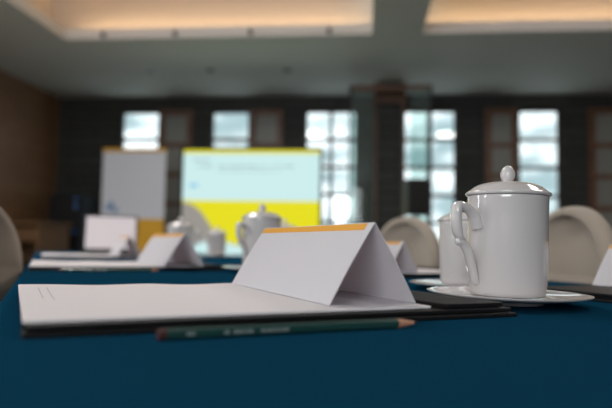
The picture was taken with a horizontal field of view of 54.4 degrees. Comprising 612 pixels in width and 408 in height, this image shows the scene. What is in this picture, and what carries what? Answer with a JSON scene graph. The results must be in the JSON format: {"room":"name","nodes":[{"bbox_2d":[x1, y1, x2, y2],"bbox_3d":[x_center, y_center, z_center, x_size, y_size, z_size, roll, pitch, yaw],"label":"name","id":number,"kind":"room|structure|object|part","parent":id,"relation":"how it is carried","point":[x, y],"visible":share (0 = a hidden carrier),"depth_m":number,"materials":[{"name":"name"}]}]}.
{"room":"conference room","nodes":[
{"label":"conference room","id":0,"kind":"room"},
{"bbox_2d":[0,69,59,221],"bbox_3d":[-4.991,-0.714,2.786,0.200,3.267,14.850,1,-4,6],"label":"wall","id":1,"kind":"structure","parent":0,"point":[29,114],"depth_m":9.08,"materials":[{"name":"brown wood"}]},
{"bbox_2d":[26,0,371,28],"bbox_3d":[-1.570,-2.654,3.849,4.155,0.730,7.220,1,-4,6],"label":"ceiling","id":2,"kind":"structure","parent":0,"point":[69,14],"depth_m":7.38,"materials":[{"name":"beige paint"}]},
{"bbox_2d":[0,0,611,97],"bbox_3d":[0.789,-2.289,2.375,11.750,0.120,14.950,1,-4,6],"label":"ceiling","id":3,"kind":"structure","parent":0,"point":[527,63],"depth_m":7.91,"materials":[{"name":"white paint"}]},
{"bbox_2d":[5,0,371,40],"bbox_3d":[-1.394,-2.229,3.801,3.685,0.129,6.380,1,-4,6],"label":"trim","id":4,"kind":"structure","parent":3,"relation":"attached to","point":[23,6],"depth_m":6.89,"materials":[{"name":"white paint"}]},
{"bbox_2d":[372,0,431,34],"bbox_3d":[0.728,-2.544,3.612,0.567,0.802,6.358,1,-4,6],"label":"ceiling beam","id":5,"kind":"structure","parent":3,"relation":"attached to","point":[389,17],"depth_m":6.22,"materials":[{"name":"white paint"}]},
{"bbox_2d":[423,19,611,33],"bbox_3d":[3.137,-2.181,3.349,4.288,0.129,6.380,1,-4,6],"label":"trim","id":6,"kind":"structure","parent":3,"relation":"attached to","point":[564,25],"depth_m":6.59,"materials":[{"name":"white paint"}]},
{"bbox_2d":[56,94,611,222],"bbox_3d":[1.476,-0.139,9.494,11.750,3.267,0.220,1,-4,6],"label":"wall","id":7,"kind":"structure","parent":0,"point":[87,126],"depth_m":9.59,"materials":[{"name":"stone"}]},
{"bbox_2d":[120,111,159,147],"bbox_3d":[-2.777,-0.385,9.852,0.770,2.359,0.160,1,-4,6],"label":"window","id":8,"kind":"structure","parent":7,"relation":"in","point":[123,139],"depth_m":9.95,"materials":[{"name":"brown wood"}]},
{"bbox_2d":[158,110,193,233],"bbox_3d":[-2.151,-0.482,9.739,0.565,2.140,0.050,1,-4,6],"label":"window shutter","id":9,"kind":"object","parent":7,"relation":"attached to","point":[175,126],"visible":0.42,"depth_m":9.76,"materials":[{"name":"red wood"}]},
{"bbox_3d":[-2.151,-0.482,9.739,0.363,1.938,0.010,1,-4,6],"label":"frosted pane","id":10,"kind":"part","parent":9,"relation":"part of","materials":[{"name":"grey"}]},
{"bbox_2d":[210,110,249,146],"bbox_3d":[-1.254,-0.368,9.700,0.750,2.359,0.160,1,-4,6],"label":"window","id":11,"kind":"structure","parent":7,"relation":"in","point":[213,112],"depth_m":9.79,"materials":[{"name":"brown wood"}]},
{"bbox_2d":[250,109,282,146],"bbox_3d":[-0.654,-0.466,9.590,0.535,2.140,0.050,1,-4,6],"label":"window shutter","id":12,"kind":"object","parent":7,"relation":"attached to","point":[266,125],"visible":0.32,"depth_m":9.63,"materials":[{"name":"red wood"}]},
{"bbox_3d":[-0.654,-0.466,9.590,0.333,1.938,0.010,1,-4,6],"label":"frosted pane","id":13,"kind":"part","parent":12,"relation":"part of","materials":[{"name":"grey glass"}]},
{"bbox_2d":[304,110,357,224],"bbox_3d":[0.390,-0.351,9.536,0.945,2.359,0.160,1,-4,6],"label":"window","id":14,"kind":"structure","parent":7,"relation":"in","point":[330,139],"depth_m":9.57,"materials":[{"name":"brown wood"}]},
{"bbox_2d":[405,109,456,224],"bbox_3d":[1.940,-0.335,9.382,0.950,2.359,0.160,1,-4,6],"label":"window","id":15,"kind":"structure","parent":7,"relation":"in","point":[454,111],"depth_m":9.43,"materials":[{"name":"brown wood"}]},
{"bbox_2d":[485,108,517,182],"bbox_3d":[3.033,-0.427,9.222,0.495,2.140,0.050,1,-4,6],"label":"window shutter","id":16,"kind":"object","parent":7,"relation":"attached to","point":[501,124],"visible":0.48,"depth_m":9.24,"materials":[{"name":"red wood"}]},
{"bbox_3d":[3.033,-0.427,9.222,0.293,1.938,0.010,1,-4,6],"label":"frosted pane","id":17,"kind":"part","parent":16,"relation":"part of","materials":[{"name":"grey"}]},
{"bbox_2d":[518,109,560,208],"bbox_3d":[3.616,-0.317,9.214,0.740,2.359,0.160,1,-4,6],"label":"window","id":18,"kind":"structure","parent":7,"relation":"in","point":[557,139],"depth_m":9.27,"materials":[{"name":"brown wood"}]},
{"bbox_2d":[588,107,611,227],"bbox_3d":[4.602,-0.411,9.066,0.550,2.140,0.050,1,-4,6],"label":"window shutter","id":19,"kind":"object","parent":7,"relation":"attached to","point":[599,119],"visible":0.73,"depth_m":9.08,"materials":[{"name":"red wood"}]},
{"bbox_3d":[4.602,-0.411,9.066,0.348,1.938,0.010,1,-4,6],"label":"frosted pane","id":20,"kind":"part","parent":19,"relation":"part of","materials":[{"name":"grey"}]},
{"bbox_2d":[426,0,611,21],"bbox_3d":[3.329,-2.603,3.360,4.758,0.730,7.220,1,-4,6],"label":"ceiling","id":21,"kind":"structure","parent":0,"point":[439,10],"depth_m":7.01,"materials":[{"name":"beige paint"}]},
{"bbox_3d":[0.731,1.030,2.147,11.750,0.100,14.950,1,-4,6],"label":"floor","id":22,"kind":"structure","parent":0,"visible":0},
{"bbox_2d":[0,207,22,301],"bbox_3d":[-0.502,0.428,1.151,0.532,0.916,0.436,1,-4,6],"label":"covered chair","id":23,"kind":"object","parent":22,"relation":"on","point":[11,265],"visible":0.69,"depth_m":1.34,"materials":[{"name":"beige fabric"}]},
{"bbox_2d":[11,221,72,271],"bbox_3d":[-3.915,0.793,8.391,0.800,1.070,0.900,1,-4,6],"label":"sideboard","id":24,"kind":"object","parent":22,"relation":"on","point":[33,236],"visible":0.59,"depth_m":8.29,"materials":[{"name":"brown wood"}]},
{"bbox_2d":[11,221,72,226],"bbox_3d":[-3.906,0.284,8.426,0.800,0.050,0.900,1,-4,6],"label":"countertop","id":25,"kind":"structure","parent":24,"relation":"on","point":[15,223],"depth_m":8.08,"materials":[{"name":"brown wood"}]},
{"bbox_2d":[49,193,94,251],"bbox_3d":[-3.714,0.624,9.379,0.520,1.550,0.462,1,-4,6],"label":"cabinet","id":26,"kind":"object","parent":22,"relation":"on","point":[68,208],"visible":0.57,"depth_m":9.19,"materials":[{"name":"black"}]},
{"bbox_3d":[-3.735,0.594,9.165,0.440,1.420,0.014,1,-4,6],"label":"door","id":27,"kind":"part","parent":26,"relation":"part of","materials":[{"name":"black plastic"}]},
{"bbox_2d":[101,148,166,251],"bbox_3d":[-2.269,0.289,7.760,0.860,2.045,0.200,1,-4,6],"label":"banner stand","id":28,"kind":"object","parent":22,"relation":"on","point":[133,181],"visible":0.36,"depth_m":7.79,"materials":[{"name":"white paper"}]},
{"bbox_3d":[-2.277,0.711,7.729,0.850,1.040,0.004,1,-4,6],"label":"orange panel","id":29,"kind":"part","parent":28,"relation":"part of","materials":[{"name":"orange"}]},
{"bbox_2d":[179,147,322,255],"bbox_3d":[-0.761,0.296,8.164,1.970,2.140,0.700,1,-4,6],"label":"screen","id":30,"kind":"object","parent":22,"relation":"on","point":[219,186],"visible":0.7,"depth_m":8.14,"materials":[{"name":"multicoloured plastic"}]},
{"bbox_2d":[373,82,405,231],"bbox_3d":[1.228,-0.162,8.845,0.465,3.216,0.500,1,-4,6],"label":"column","id":31,"kind":"structure","parent":22,"relation":"on","point":[389,106],"depth_m":8.69,"materials":[{"name":"stone"}]},
{"bbox_2d":[348,85,431,226],"bbox_3d":[1.150,-0.128,8.156,1.132,3.050,0.040,1,-4,6],"label":"glass wall","id":32,"kind":"structure","parent":22,"relation":"on","point":[353,88],"depth_m":8.21,"materials":[{"name":"grey glass"}]},
{"bbox_2d":[381,217,439,266],"bbox_3d":[0.144,0.493,1.928,0.532,0.916,0.436,3,-4,-24],"label":"covered chair","id":33,"kind":"object","parent":22,"relation":"on","point":[420,239],"visible":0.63,"depth_m":1.98,"materials":[{"name":"beige fabric"}]},
{"bbox_2d":[548,206,611,283],"bbox_3d":[0.404,0.459,1.358,0.532,0.916,0.436,1,-4,-4],"label":"covered chair","id":34,"kind":"object","parent":22,"relation":"on","point":[580,238],"visible":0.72,"depth_m":1.38,"materials":[{"name":"beige fabric"}]},
{"bbox_3d":[1.107,0.671,5.809,0.706,1.124,0.657,1,-4,6],"label":"speaker stand","id":35,"kind":"object","parent":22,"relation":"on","visible":0},
{"bbox_2d":[403,178,429,215],"bbox_3d":[1.103,-0.065,5.944,0.230,0.360,0.232,1,-4,-3],"label":"loudspeaker","id":36,"kind":"object","parent":35,"relation":"on","point":[416,192],"visible":1,"depth_m":5.83,"materials":[{"name":"black plastic"}]},
{"bbox_2d":[409,180,428,212],"bbox_3d":[1.108,-0.073,5.833,0.200,0.320,0.011,1,-4,-3],"label":"grille","id":37,"kind":"object","parent":36,"relation":"attached to","point":[418,189],"depth_m":5.83,"materials":[{"name":"grey metal"}]},
{"bbox_3d":[-0.222,0.555,1.646,1.021,0.746,4.726,3,-4,-24],"label":"conference table","id":38,"kind":"object","parent":22,"relation":"on","visible":0},
{"bbox_2d":[0,251,611,407],"bbox_3d":[-0.217,0.278,1.665,1.085,0.200,4.790,3,-4,-24],"label":"tablecloth","id":39,"kind":"object","parent":38,"relation":"on","point":[549,355],"visible":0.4,"depth_m":0.34,"materials":[{"name":"blue fabric"}]},
{"bbox_2d":[40,254,139,258],"bbox_3d":[-0.841,0.213,2.426,0.443,0.014,0.335,3,-4,-24],"label":"document folder","id":40,"kind":"object","parent":39,"relation":"on","point":[41,256],"visible":0.38,"depth_m":2.25,"materials":[{"name":"black leather"}]},
{"bbox_2d":[42,253,138,256],"bbox_3d":[-0.883,0.208,2.421,0.352,0.005,0.345,3,-4,-24],"label":"paper sheets","id":41,"kind":"object","parent":40,"relation":"on","point":[43,254],"visible":0.93,"depth_m":2.37,"materials":[{"name":"white paper"}]},
{"bbox_2d":[110,236,140,255],"bbox_3d":[-0.751,0.174,2.471,0.094,0.080,0.310,3,-4,-24],"label":"name tent","id":42,"kind":"object","parent":41,"relation":"on","point":[127,240],"visible":0.94,"depth_m":2.45,"materials":[{"name":"white paper"}]},
{"bbox_2d":[78,215,137,253],"bbox_3d":[-1.076,0.165,3.264,0.290,0.217,0.254,2,-4,-15],"label":"laptop","id":43,"kind":"object","parent":39,"relation":"on","point":[101,232],"visible":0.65,"depth_m":3.35,"materials":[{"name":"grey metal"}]},
{"bbox_2d":[59,268,158,271],"bbox_3d":[-0.433,0.147,1.325,0.217,0.009,0.009,3,-4,-25],"label":"pencil","id":44,"kind":"object","parent":39,"relation":"on","point":[60,269],"visible":0.99,"depth_m":1.32,"materials":[{"name":"teal paint"}]},
{"bbox_2d":[28,261,225,270],"bbox_3d":[-0.468,0.158,1.532,0.443,0.014,0.335,3,-4,-24],"label":"document folder","id":45,"kind":"object","parent":39,"relation":"on","point":[206,266],"visible":0.49,"depth_m":1.42,"materials":[{"name":"black leather"}]},
{"bbox_2d":[29,260,180,266],"bbox_3d":[-0.512,0.153,1.526,0.352,0.005,0.345,3,-4,-24],"label":"paper sheets","id":46,"kind":"object","parent":45,"relation":"on","point":[35,263],"visible":0.83,"depth_m":1.46,"materials":[{"name":"white paper"}]},
{"bbox_2d":[136,233,202,266],"bbox_3d":[-0.359,0.117,1.547,0.094,0.080,0.310,3,-4,-28],"label":"name tent","id":47,"kind":"object","parent":39,"relation":"on","point":[161,248],"visible":0.98,"depth_m":1.51,"materials":[{"name":"white paper"}]},
{"bbox_2d":[200,254,233,257],"bbox_3d":[-0.435,0.253,2.889,0.174,0.012,0.174,1,-4,0],"label":"saucer","id":48,"kind":"object","parent":39,"relation":"on","point":[207,255],"visible":0.9,"depth_m":2.83,"materials":[{"name":"grey ceramic"}]},
{"bbox_2d":[206,226,225,254],"bbox_3d":[-0.433,0.178,2.885,0.091,0.145,0.110,1,-4,-1],"label":"mug","id":49,"kind":"object","parent":48,"relation":"on","point":[215,239],"visible":0.94,"depth_m":2.85,"materials":[{"name":"grey ceramic"}]},
{"bbox_3d":[-0.463,0.191,2.847,0.020,0.090,0.041,-2,-5,33],"label":"handle","id":50,"kind":"part","parent":49,"relation":"part of","materials":[{"name":"grey ceramic"}]},
{"bbox_3d":[-0.433,0.133,2.897,0.091,0.018,0.091,-2,-5,33],"label":"lid","id":51,"kind":"part","parent":49,"relation":"part of","materials":[{"name":"grey ceramic"}]},
{"bbox_2d":[221,265,241,269],"bbox_3d":[-0.109,0.158,1.435,0.190,0.013,0.190,1,-4,0],"label":"saucer","id":52,"kind":"object","parent":39,"relation":"on","point":[233,267],"visible":0.17,"depth_m":1.44,"materials":[{"name":"grey ceramic"}]},
{"bbox_2d":[236,204,282,264],"bbox_3d":[-0.108,0.076,1.431,0.099,0.157,0.119,0,-4,7],"label":"mug","id":53,"kind":"object","parent":52,"relation":"on","point":[253,224],"visible":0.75,"depth_m":1.40,"materials":[{"name":"grey ceramic"}]},
{"bbox_3d":[-0.147,0.091,1.395,0.022,0.098,0.044,-2,-5,41],"label":"handle","id":54,"kind":"part","parent":53,"relation":"part of","materials":[{"name":"grey ceramic"}]},
{"bbox_3d":[-0.106,0.027,1.444,0.099,0.019,0.099,-2,-5,41],"label":"lid","id":55,"kind":"part","parent":53,"relation":"part of","materials":[{"name":"grey ceramic"}]},
{"bbox_3d":[-0.106,0.009,1.446,0.018,0.020,0.018,-2,-5,41],"label":"knob","id":56,"kind":"part","parent":53,"relation":"part of","materials":[{"name":"grey ceramic"}]},
{"bbox_2d":[21,290,516,338],"bbox_3d":[-0.062,0.104,0.646,0.443,0.014,0.335,3,-4,-25],"label":"document folder","id":57,"kind":"object","parent":39,"relation":"on","point":[443,307],"visible":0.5,"depth_m":0.49,"materials":[{"name":"black leather"}]},
{"bbox_2d":[18,283,430,323],"bbox_3d":[-0.115,0.099,0.645,0.352,0.005,0.345,3,-4,-26],"label":"paper sheets","id":58,"kind":"object","parent":57,"relation":"on","point":[39,303],"visible":0.85,"depth_m":0.56,"materials":[{"name":"white paper"}]},
{"bbox_2d":[232,222,415,305],"bbox_3d":[0.003,0.066,0.708,0.094,0.080,0.310,3,-4,-24],"label":"name tent","id":59,"kind":"object","parent":58,"relation":"on","point":[319,263],"visible":1,"depth_m":0.64,"materials":[{"name":"white paper"}]},
{"bbox_2d":[156,318,417,340],"bbox_3d":[-0.004,0.095,0.454,0.217,0.009,0.008,3,-4,-25],"label":"pencil","id":60,"kind":"object","parent":39,"relation":"on","point":[349,325],"visible":1,"depth_m":0.44,"materials":[{"name":"teal paint"}]},
{"bbox_2d":[403,266,439,277],"bbox_3d":[0.245,0.166,1.472,0.328,0.014,0.335,3,-4,-24],"label":"document folder","id":61,"kind":"object","parent":39,"relation":"on","point":[420,267],"visible":0.11,"depth_m":1.30,"materials":[{"name":"black leather"}]},
{"bbox_2d":[402,268,439,273],"bbox_3d":[0.206,0.161,1.463,0.239,0.005,0.338,3,-4,-24],"label":"paper sheets","id":62,"kind":"object","parent":61,"relation":"on","point":[420,271],"visible":0.16,"depth_m":1.32,"materials":[{"name":"white paper"}]},
{"bbox_2d":[386,242,417,272],"bbox_3d":[0.150,0.124,1.436,0.075,0.068,0.310,3,-4,-23],"label":"name tent","id":63,"kind":"object","parent":62,"relation":"on","point":[399,250],"visible":0.27,"depth_m":1.32,"materials":[{"name":"white paper"}]},
{"bbox_2d":[409,279,453,286],"bbox_3d":[0.264,0.133,0.965,0.190,0.011,0.190,1,-4,0],"label":"saucer","id":64,"kind":"object","parent":39,"relation":"on","point":[426,282],"visible":0.28,"depth_m":0.99,"materials":[{"name":"grey ceramic"}]},
{"bbox_2d":[437,202,467,285],"bbox_3d":[0.274,0.064,0.974,0.119,0.135,0.099,3,-4,-26],"label":"mug","id":65,"kind":"object","parent":64,"relation":"on","point":[453,267],"visible":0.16,"depth_m":0.94,"materials":[{"name":"grey ceramic"}]},
{"bbox_3d":[0.266,0.021,0.973,0.099,0.016,0.099,0,-4,8],"label":"lid","id":66,"kind":"part","parent":65,"relation":"part of","materials":[{"name":"grey ceramic"}]},
{"bbox_2d":[427,286,594,306],"bbox_3d":[0.241,0.112,0.715,0.190,0.013,0.190,2,-4,0],"label":"saucer","id":67,"kind":"object","parent":39,"relation":"on","point":[552,297],"visible":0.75,"depth_m":0.68,"materials":[{"name":"grey ceramic"}]},
{"bbox_2d":[450,166,551,298],"bbox_3d":[0.234,0.032,0.722,0.119,0.158,0.099,0,-4,11],"label":"mug","id":68,"kind":"object","parent":67,"relation":"on","point":[506,251],"visible":1,"depth_m":0.68,"materials":[{"name":"grey ceramic"}]},
{"bbox_3d":[0.189,0.046,0.696,0.044,0.098,0.022,3,-4,-23],"label":"handle","id":69,"kind":"part","parent":68,"relation":"part of","materials":[{"name":"grey ceramic"}]},
{"bbox_3d":[0.246,-0.037,0.724,0.018,0.020,0.018,3,-4,-23],"label":"knob","id":70,"kind":"part","parent":68,"relation":"part of","materials":[{"name":"grey ceramic"}]},
{"bbox_3d":[0.245,-0.019,0.723,0.099,0.019,0.099,3,-4,-23],"label":"lid","id":71,"kind":"part","parent":68,"relation":"part of","materials":[{"name":"grey ceramic"}]},
{"bbox_2d":[547,285,611,302],"bbox_3d":[0.543,0.129,0.846,0.360,0.012,0.250,3,-4,-24],"label":"document folder","id":72,"kind":"object","parent":39,"relation":"on","point":[601,293],"visible":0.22,"depth_m":0.82,"materials":[{"name":"black leather"}]},
{"bbox_2d":[592,245,611,286],"bbox_3d":[0.540,0.091,0.844,0.085,0.065,0.248,3,-4,-24],"label":"name tent","id":73,"kind":"object","parent":72,"relation":"on","point":[603,277],"visible":1,"depth_m":0.93,"materials":[{"name":"white paper"}]},
{"bbox_3d":[-0.479,0.207,2.249,0.190,0.013,0.190,1,-4,0],"label":"saucer","id":74,"kind":"object","parent":39,"relation":"on","visible":0},
{"bbox_2d":[167,217,198,246],"bbox_3d":[-0.468,0.127,2.257,0.119,0.157,0.100,2,-4,-15],"label":"mug","id":75,"kind":"object","parent":74,"relation":"on","point":[175,227],"visible":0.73,"depth_m":2.22,"materials":[{"name":"grey ceramic"}]},
{"bbox_3d":[-0.477,0.077,2.258,0.099,0.019,0.099,0,-4,19],"label":"lid","id":76,"kind":"part","parent":75,"relation":"part of","materials":[{"name":"grey ceramic"}]},
{"bbox_3d":[-0.422,0.144,2.233,0.044,0.098,0.022,0,-4,19],"label":"handle","id":77,"kind":"part","parent":75,"relation":"part of","materials":[{"name":"grey ceramic"}]},
{"bbox_3d":[-0.077,0.204,2.086,0.180,0.012,0.180,1,-4,0],"label":"saucer","id":78,"kind":"object","parent":39,"relation":"on","visible":0},
{"bbox_2d":[281,219,294,226],"bbox_3d":[-0.067,0.127,2.089,0.113,0.149,0.094,0,-4,14],"label":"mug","id":79,"kind":"object","parent":78,"relation":"on","point":[284,221],"visible":0.16,"depth_m":2.07,"materials":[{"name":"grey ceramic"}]},
{"bbox_3d":[-0.075,0.079,2.095,0.094,0.018,0.094,5,-5,-42],"label":"lid","id":80,"kind":"part","parent":79,"relation":"part of","materials":[{"name":"grey ceramic"}]}
]}

